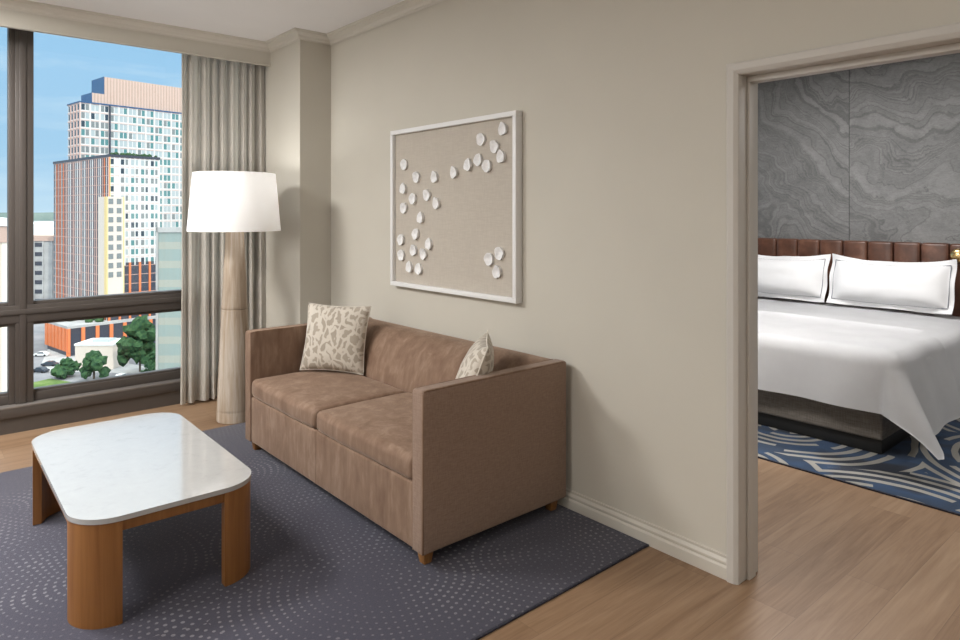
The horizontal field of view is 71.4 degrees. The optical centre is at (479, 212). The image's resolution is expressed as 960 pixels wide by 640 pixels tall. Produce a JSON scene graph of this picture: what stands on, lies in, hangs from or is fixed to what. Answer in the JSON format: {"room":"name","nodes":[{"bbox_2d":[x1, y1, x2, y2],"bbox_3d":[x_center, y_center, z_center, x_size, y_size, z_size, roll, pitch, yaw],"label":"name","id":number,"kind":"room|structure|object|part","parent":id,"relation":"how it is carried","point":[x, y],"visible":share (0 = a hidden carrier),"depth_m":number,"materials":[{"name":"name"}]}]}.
{"room":"hotel room","nodes":[
{"label":"hotel room","id":0,"kind":"room"},
{"bbox_2d":[28,0,403,40],"bbox_3d":[0.343,-1.452,3.066,9.120,0.120,7.600,0,0,-41],"label":"ceiling","id":1,"kind":"structure","parent":0,"point":[261,20],"depth_m":4.64,"materials":[{"name":"paint"}]},
{"bbox_2d":[264,40,330,327],"bbox_3d":[-1.586,0.054,5.566,0.262,2.892,0.933,0,0,-41],"label":"wall","id":2,"kind":"structure","parent":0,"point":[297,82],"depth_m":5.25,"materials":[{"name":"paint"}]},
{"bbox_2d":[0,9,270,66],"bbox_3d":[-3.485,-1.305,4.047,4.598,0.174,0.038,0,0,-41],"label":"curtain valance","id":3,"kind":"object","parent":2,"relation":"attached to","point":[8,19],"depth_m":4.83,"materials":[{"name":"paint"}]},
{"bbox_2d":[0,0,444,52],"bbox_3d":[-1.085,-1.359,1.460,4.860,0.066,7.030,0,0,-41],"label":"trim","id":4,"kind":"structure","parent":2,"relation":"attached to","point":[406,7],"depth_m":4.85,"materials":[{"name":"paint"}]},
{"bbox_2d":[180,54,265,404],"bbox_3d":[-2.065,0.091,5.399,0.690,2.782,0.088,0,0,-41],"label":"curtain","id":5,"kind":"object","parent":2,"relation":"hanging from","point":[223,111],"visible":0.66,"depth_m":5.34,"materials":[{"name":"fabric"}]},
{"bbox_2d":[0,397,959,639],"bbox_3d":[0.343,1.560,3.066,9.120,0.120,7.600,0,0,-41],"label":"floor","id":6,"kind":"structure","parent":0,"point":[837,560],"depth_m":2.72,"materials":[{"name":"brown wood"}]},
{"bbox_2d":[186,171,280,424],"bbox_3d":[-1.782,0.606,4.854,0.644,1.788,0.644,0,0,-41],"label":"floor lamp","id":7,"kind":"object","parent":6,"relation":"on","point":[234,203],"visible":0.89,"depth_m":4.74,"materials":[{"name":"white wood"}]},
{"bbox_3d":[-1.782,-0.079,4.854,0.644,0.418,0.644,0,0,-41],"label":"lamp shade","id":8,"kind":"part","parent":7,"relation":"part of","materials":[{"name":"fabric"}]},
{"bbox_2d":[0,422,648,639],"bbox_3d":[-1.764,1.494,2.762,4.146,0.011,2.923,0,0,-41],"label":"area rug","id":9,"kind":"object","parent":6,"relation":"on","point":[320,569],"visible":0.48,"depth_m":2.77,"materials":[{"name":"carpet"}]},
{"bbox_2d":[32,412,250,629],"bbox_3d":[-1.563,1.292,3.025,0.676,0.394,1.274,0,0,-40],"label":"coffee table","id":10,"kind":"object","parent":9,"relation":"on","point":[106,479],"visible":1,"depth_m":2.71,"materials":[{"name":"white stone"}]},
{"bbox_3d":[-2.129,1.302,3.287,0.070,0.374,0.214,0,0,5],"label":"leg","id":11,"kind":"part","parent":10,"relation":"part of","materials":[{"name":"brown wood"}]},
{"bbox_3d":[-1.403,1.302,2.423,0.214,0.374,0.070,0,0,5],"label":"leg","id":12,"kind":"part","parent":10,"relation":"part of","materials":[{"name":"brown wood"}]},
{"bbox_3d":[-0.997,1.302,2.764,0.070,0.374,0.214,0,0,5],"label":"leg","id":13,"kind":"part","parent":10,"relation":"part of","materials":[{"name":"brown wood"}]},
{"bbox_2d":[245,317,565,564],"bbox_3d":[-0.525,1.114,3.787,0.903,0.749,1.910,0,0,-41],"label":"sofa","id":14,"kind":"object","parent":9,"relation":"on","point":[433,458],"visible":0.98,"depth_m":3.22,"materials":[{"name":"brown fabric"}]},
{"bbox_3d":[-1.408,1.455,4.215,0.055,0.067,0.055,0,0,-41],"label":"leg","id":15,"kind":"part","parent":14,"relation":"part of","materials":[{"name":"brown wood"}]},
{"bbox_3d":[-1.121,1.086,4.483,0.894,0.688,0.078,0,0,-41],"label":"armrest","id":16,"kind":"part","parent":14,"relation":"part of","materials":[{"name":"brown fabric"}]},
{"bbox_2d":[252,370,404,428],"bbox_3d":[-0.925,1.092,4.031,0.614,0.144,0.858,0,0,-41],"label":"seat cushion","id":17,"kind":"object","parent":14,"relation":"on","point":[295,397],"depth_m":3.92,"materials":[{"name":"brown fabric"}]},
{"bbox_2d":[300,302,370,374],"bbox_3d":[-0.938,0.811,4.333,0.458,0.436,0.190,0,0,9],"label":"throw pillow","id":18,"kind":"object","parent":14,"relation":"on","point":[335,339],"visible":1,"depth_m":4.27,"materials":[{"name":"beige fabric"}]},
{"bbox_2d":[317,392,411,479],"bbox_3d":[-0.354,1.092,3.366,0.614,0.145,0.889,0,0,-41],"label":"seat cushion","id":19,"kind":"object","parent":14,"relation":"on","point":[375,431],"depth_m":3.25,"materials":[{"name":"brown fabric"}]},
{"bbox_3d":[-0.233,1.455,2.851,0.055,0.067,0.055,0,0,-41],"label":"leg","id":20,"kind":"part","parent":14,"relation":"part of","materials":[{"name":"brown wood"}]},
{"bbox_3d":[-0.300,1.085,3.981,0.309,0.690,1.762,0,0,-41],"label":"backrest","id":21,"kind":"part","parent":14,"relation":"part of","materials":[{"name":"brown fabric"}]},
{"bbox_2d":[455,330,493,378],"bbox_3d":[-0.038,0.815,3.259,0.212,0.412,0.445,0,0,0],"label":"throw pillow","id":22,"kind":"object","parent":14,"relation":"on","point":[479,360],"visible":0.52,"depth_m":3.10,"materials":[{"name":"beige fabric"}]},
{"bbox_3d":[0.074,1.086,3.095,0.894,0.688,0.078,0,0,-41],"label":"armrest","id":23,"kind":"part","parent":14,"relation":"part of","materials":[{"name":"brown fabric"}]},
{"bbox_3d":[0.357,1.455,3.359,0.055,0.067,0.055,0,0,-41],"label":"leg","id":24,"kind":"part","parent":14,"relation":"part of","materials":[{"name":"brown wood"}]},
{"bbox_2d":[758,418,959,515],"bbox_3d":[2.786,1.495,4.938,2.755,0.010,7.150,0,0,-41],"label":"bedroom carpet","id":25,"kind":"object","parent":6,"relation":"on","point":[908,471],"visible":0.14,"depth_m":3.99,"materials":[{"name":"blue carpet"}]},
{"bbox_2d":[758,389,910,453],"bbox_3d":[2.571,1.182,5.509,2.085,0.614,2.045,0,0,-41],"label":"bed base","id":26,"kind":"object","parent":25,"relation":"on","point":[863,430],"visible":0.08,"depth_m":4.33,"materials":[{"name":"black wood"}]},
{"bbox_2d":[758,296,959,459],"bbox_3d":[2.464,1.068,5.401,2.224,0.571,2.740,0,0,-41],"label":"duvet","id":27,"kind":"object","parent":26,"relation":"on","point":[902,366],"visible":0.51,"depth_m":4.29,"materials":[{"name":"white fabric"}]},
{"bbox_2d":[758,254,830,301],"bbox_3d":[2.845,0.595,6.434,0.250,0.442,0.953,0,0,-42],"label":"bed pillow","id":28,"kind":"object","parent":27,"relation":"on","point":[804,278],"visible":0.62,"depth_m":6.23,"materials":[{"name":"white fabric"}]},
{"bbox_2d":[826,253,956,314],"bbox_3d":[3.482,0.592,5.696,0.261,0.448,0.956,0,0,-44],"label":"bed pillow","id":29,"kind":"object","parent":27,"relation":"on","point":[924,287],"visible":1,"depth_m":5.59,"materials":[{"name":"white fabric"}]},
{"bbox_2d":[331,0,959,553],"bbox_3d":[0.687,0.054,3.230,0.135,2.892,7.400,0,0,-41],"label":"wall","id":30,"kind":"structure","parent":0,"point":[622,104],"depth_m":3.23,"materials":[{"name":"paint"}]},
{"bbox_2d":[390,110,521,303],"bbox_3d":[-0.191,-0.033,4.107,0.049,1.050,1.238,0,0,-41],"label":"wall art","id":31,"kind":"object","parent":30,"relation":"attached to","point":[456,185],"visible":1,"depth_m":4.03,"materials":[{"name":"beige fabric"}]},
{"bbox_2d":[557,488,726,580],"bbox_3d":[-0.425,1.452,4.202,0.282,0.096,4.115,0,0,-41],"label":"baseboard","id":32,"kind":"structure","parent":30,"relation":"attached to","point":[712,561],"depth_m":3.00,"materials":[{"name":"paint"}]},
{"bbox_2d":[726,22,959,584],"bbox_3d":[1.405,0.447,2.384,0.173,2.106,1.036,0,0,-41],"label":"door frame","id":33,"kind":"structure","parent":30,"relation":"in","point":[743,78],"depth_m":2.71,"materials":[{"name":"paint"}]},
{"bbox_3d":[1.028,0.447,2.711,0.026,2.106,0.048,0,0,-41],"label":"casing","id":34,"kind":"part","parent":33,"relation":"part of","materials":[{"name":"paint"}]},
{"bbox_3d":[1.350,-0.582,2.336,0.026,0.048,1.036,0,0,-41],"label":"casing","id":35,"kind":"part","parent":33,"relation":"part of","materials":[{"name":"paint"}]},
{"bbox_2d":[758,53,959,243],"bbox_3d":[3.761,0.054,6.008,0.100,2.892,7.600,0,0,-41],"label":"wall","id":36,"kind":"structure","parent":0,"point":[871,153],"depth_m":6.18,"materials":[{"name":"stone"}]},
{"bbox_2d":[758,238,959,316],"bbox_3d":[3.412,0.802,6.236,0.124,1.095,3.400,0,0,-41],"label":"headboard","id":37,"kind":"object","parent":36,"relation":"attached to","point":[863,250],"visible":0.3,"depth_m":6.06,"materials":[{"name":"brown leather"}]},
{"bbox_2d":[950,248,959,262],"bbox_3d":[3.923,0.350,5.468,0.109,0.124,0.124,0,0,-41],"label":"light","id":38,"kind":"object","parent":37,"relation":"attached to","point":[955,253],"visible":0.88,"depth_m":5.44,"materials":[{"name":"gold metal"}]},
{"bbox_3d":[-1.996,0.054,5.707,9.020,2.892,0.185,0,0,-41],"label":"wall","id":39,"kind":"structure","parent":0,"visible":0},
{"bbox_2d":[0,28,197,434],"bbox_3d":[-3.642,0.069,4.231,4.600,2.862,0.154,0,0,-41],"label":"window","id":40,"kind":"structure","parent":39,"relation":"in","point":[24,406],"depth_m":4.64,"materials":[{"name":"brown metal"}]},
{"bbox_3d":[-3.852,-0.350,4.117,1.542,1.960,0.006,0,0,-41],"label":"glass","id":41,"kind":"part","parent":40,"relation":"part of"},
{"bbox_3d":[-3.852,1.008,4.117,1.542,0.485,0.006,0,0,-41],"label":"glass","id":42,"kind":"part","parent":40,"relation":"part of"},
{"bbox_3d":[-3.642,1.322,4.231,4.600,0.012,0.154,0,0,-41],"label":"sill","id":43,"kind":"part","parent":40,"relation":"part of","materials":[{"name":"brown metal"}]},
{"bbox_3d":[-3.668,1.277,4.261,4.600,0.078,0.075,0,0,-41],"label":"rail","id":44,"kind":"part","parent":40,"relation":"part of","materials":[{"name":"brown metal"}]},
{"bbox_3d":[-3.623,1.414,4.209,4.600,0.172,0.092,0,0,-41],"label":"kick panel","id":45,"kind":"part","parent":40,"relation":"part of","materials":[{"name":"brown metal"}]},
{"label":"outside","id":46,"kind":"structure","parent":0,"visible":0},
{"bbox_2d":[34,323,143,381],"bbox_3d":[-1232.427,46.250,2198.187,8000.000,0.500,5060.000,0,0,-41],"label":"ground","id":47,"kind":"structure","parent":46,"point":[39,329],"depth_m":204.19,"materials":[{"name":"concrete"}]},
{"bbox_2d":[0,218,6,391],"bbox_3d":[-75.714,23.376,95.981,12.658,45.248,25.400,0,0,-38],"label":"apartment building","id":48,"kind":"structure","parent":47,"relation":"on","point":[3,221],"depth_m":89.59,"materials":[{"name":"beige concrete"}]},
{"bbox_3d":[-75.776,2.852,96.059,12.258,2.200,25.200,0,0,-38],"label":"cornice","id":49,"kind":"part","parent":48,"relation":"part of","materials":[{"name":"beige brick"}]},
{"bbox_2d":[34,366,49,372],"bbox_3d":[-127.006,45.271,193.258,4.400,1.442,1.960,0,0,15],"label":"car","id":50,"kind":"object","parent":47,"relation":"on","point":[41,369],"visible":0.96,"depth_m":192.57,"materials":[{"name":"grey paint"}]},
{"bbox_2d":[34,351,50,356],"bbox_3d":[-140.895,45.271,214.881,4.400,1.442,1.960,0,0,-2],"label":"car","id":51,"kind":"object","parent":47,"relation":"on","point":[40,353],"visible":0.99,"depth_m":214.04,"materials":[{"name":"white paint"}]},
{"bbox_2d":[34,234,53,299],"bbox_3d":[-198.503,28.087,319.750,17.168,35.825,40.500,0,0,0],"label":"parking garage","id":52,"kind":"structure","parent":47,"relation":"on","point":[44,243],"depth_m":300.01,"materials":[{"name":"concrete"}]},
{"bbox_2d":[34,222,53,234],"bbox_3d":[-626.497,30.410,1029.751,202.096,31.180,260.500,0,0,0],"label":"warehouse","id":53,"kind":"structure","parent":47,"relation":"on","point":[40,228],"depth_m":900.05,"materials":[{"name":"white"}]},
{"bbox_2d":[41,361,58,365],"bbox_3d":[-129.281,45.271,200.837,4.400,1.442,1.960,0,0,-2],"label":"car","id":54,"kind":"object","parent":47,"relation":"on","point":[47,363],"visible":0.8,"depth_m":200.00,"materials":[{"name":"grey paint"}]},
{"bbox_2d":[34,379,68,386],"bbox_3d":[-108.713,45.925,172.228,17.051,0.150,33.150,0,0,-41],"label":"lawn","id":55,"kind":"structure","parent":47,"relation":"on","point":[46,382],"depth_m":180.68,"materials":[{"name":"green plant"}]},
{"bbox_2d":[50,356,81,378],"bbox_3d":[-115.625,43.065,186.824,7.673,5.870,7.404,0,0,-41],"label":"street tree","id":56,"kind":"object","parent":47,"relation":"on","point":[67,366],"visible":1,"depth_m":185.87,"materials":[{"name":"green plant"}]},
{"bbox_2d":[79,350,110,378],"bbox_3d":[-105.852,41.896,184.187,7.834,8.209,8.595,0,0,-41],"label":"street tree","id":57,"kind":"object","parent":47,"relation":"on","point":[93,361],"visible":0.99,"depth_m":182.63,"materials":[{"name":"green plant"}]},
{"bbox_2d":[42,349,147,373],"bbox_3d":[-128.117,45.950,213.425,25.944,0.100,78.349,0,0,-41],"label":"sidewalk","id":58,"kind":"structure","parent":47,"relation":"on","point":[54,356],"depth_m":199.75,"materials":[{"name":"concrete"}]},
{"bbox_2d":[74,337,128,368],"bbox_3d":[-113.257,41.819,200.500,11.550,8.363,9.400,0,0,0],"label":"kiosk","id":59,"kind":"object","parent":47,"relation":"on","point":[107,346],"visible":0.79,"depth_m":195.99,"materials":[{"name":"beige concrete"}]},
{"bbox_2d":[45,77,181,356],"bbox_3d":[-128.101,-2.400,259.453,55.500,96.800,75.850,0,0,40],"label":"tower block","id":60,"kind":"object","parent":47,"relation":"on","point":[120,180],"visible":0.67,"depth_m":241.77,"materials":[{"name":"painted concrete"},{"name":"terracotta cladding"},{"name":"glass"}]},
{"bbox_2d":[92,93,103,103],"bbox_3d":[-145.144,-42.350,250.420,10.400,3.700,4.200,0,0,40],"label":"plant","id":61,"kind":"object","parent":60,"relation":"on","point":[96,97],"depth_m":247.14,"materials":[{"name":"metal"}]},
{"bbox_2d":[104,77,181,112],"bbox_3d":[-127.245,-45.600,272.996,12.000,10.200,53.400,0,0,40],"label":"plant","id":62,"kind":"object","parent":60,"relation":"on","point":[121,92],"depth_m":259.19,"materials":[{"name":"metal"}]},
{"bbox_2d":[116,315,155,371],"bbox_3d":[-98.770,37.772,193.101,11.804,16.455,10.889,0,0,-41],"label":"street tree","id":63,"kind":"object","parent":47,"relation":"on","point":[141,332],"visible":0.9,"depth_m":190.65,"materials":[{"name":"green plant"}]},
{"bbox_2d":[140,349,155,371],"bbox_3d":[-86.959,41.243,178.478,6.091,9.513,8.271,0,0,-41],"label":"street tree","id":64,"kind":"object","parent":47,"relation":"on","point":[151,366],"visible":0.41,"depth_m":177.27,"materials":[{"name":"green plant"}]},
{"bbox_2d":[156,227,181,369],"bbox_3d":[-51.542,24.287,134.900,13.264,43.426,30.200,0,0,0],"label":"office building","id":65,"kind":"structure","parent":47,"relation":"on","point":[168,239],"depth_m":120.01,"materials":[{"name":"glass"}]},
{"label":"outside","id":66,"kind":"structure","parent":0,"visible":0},
{"bbox_2d":[0,212,53,220],"bbox_3d":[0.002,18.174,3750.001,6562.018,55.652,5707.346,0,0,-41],"label":"hills","id":67,"kind":"structure","parent":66,"point":[46,216],"depth_m":3654.87,"materials":[{"name":"teal"}]}
]}

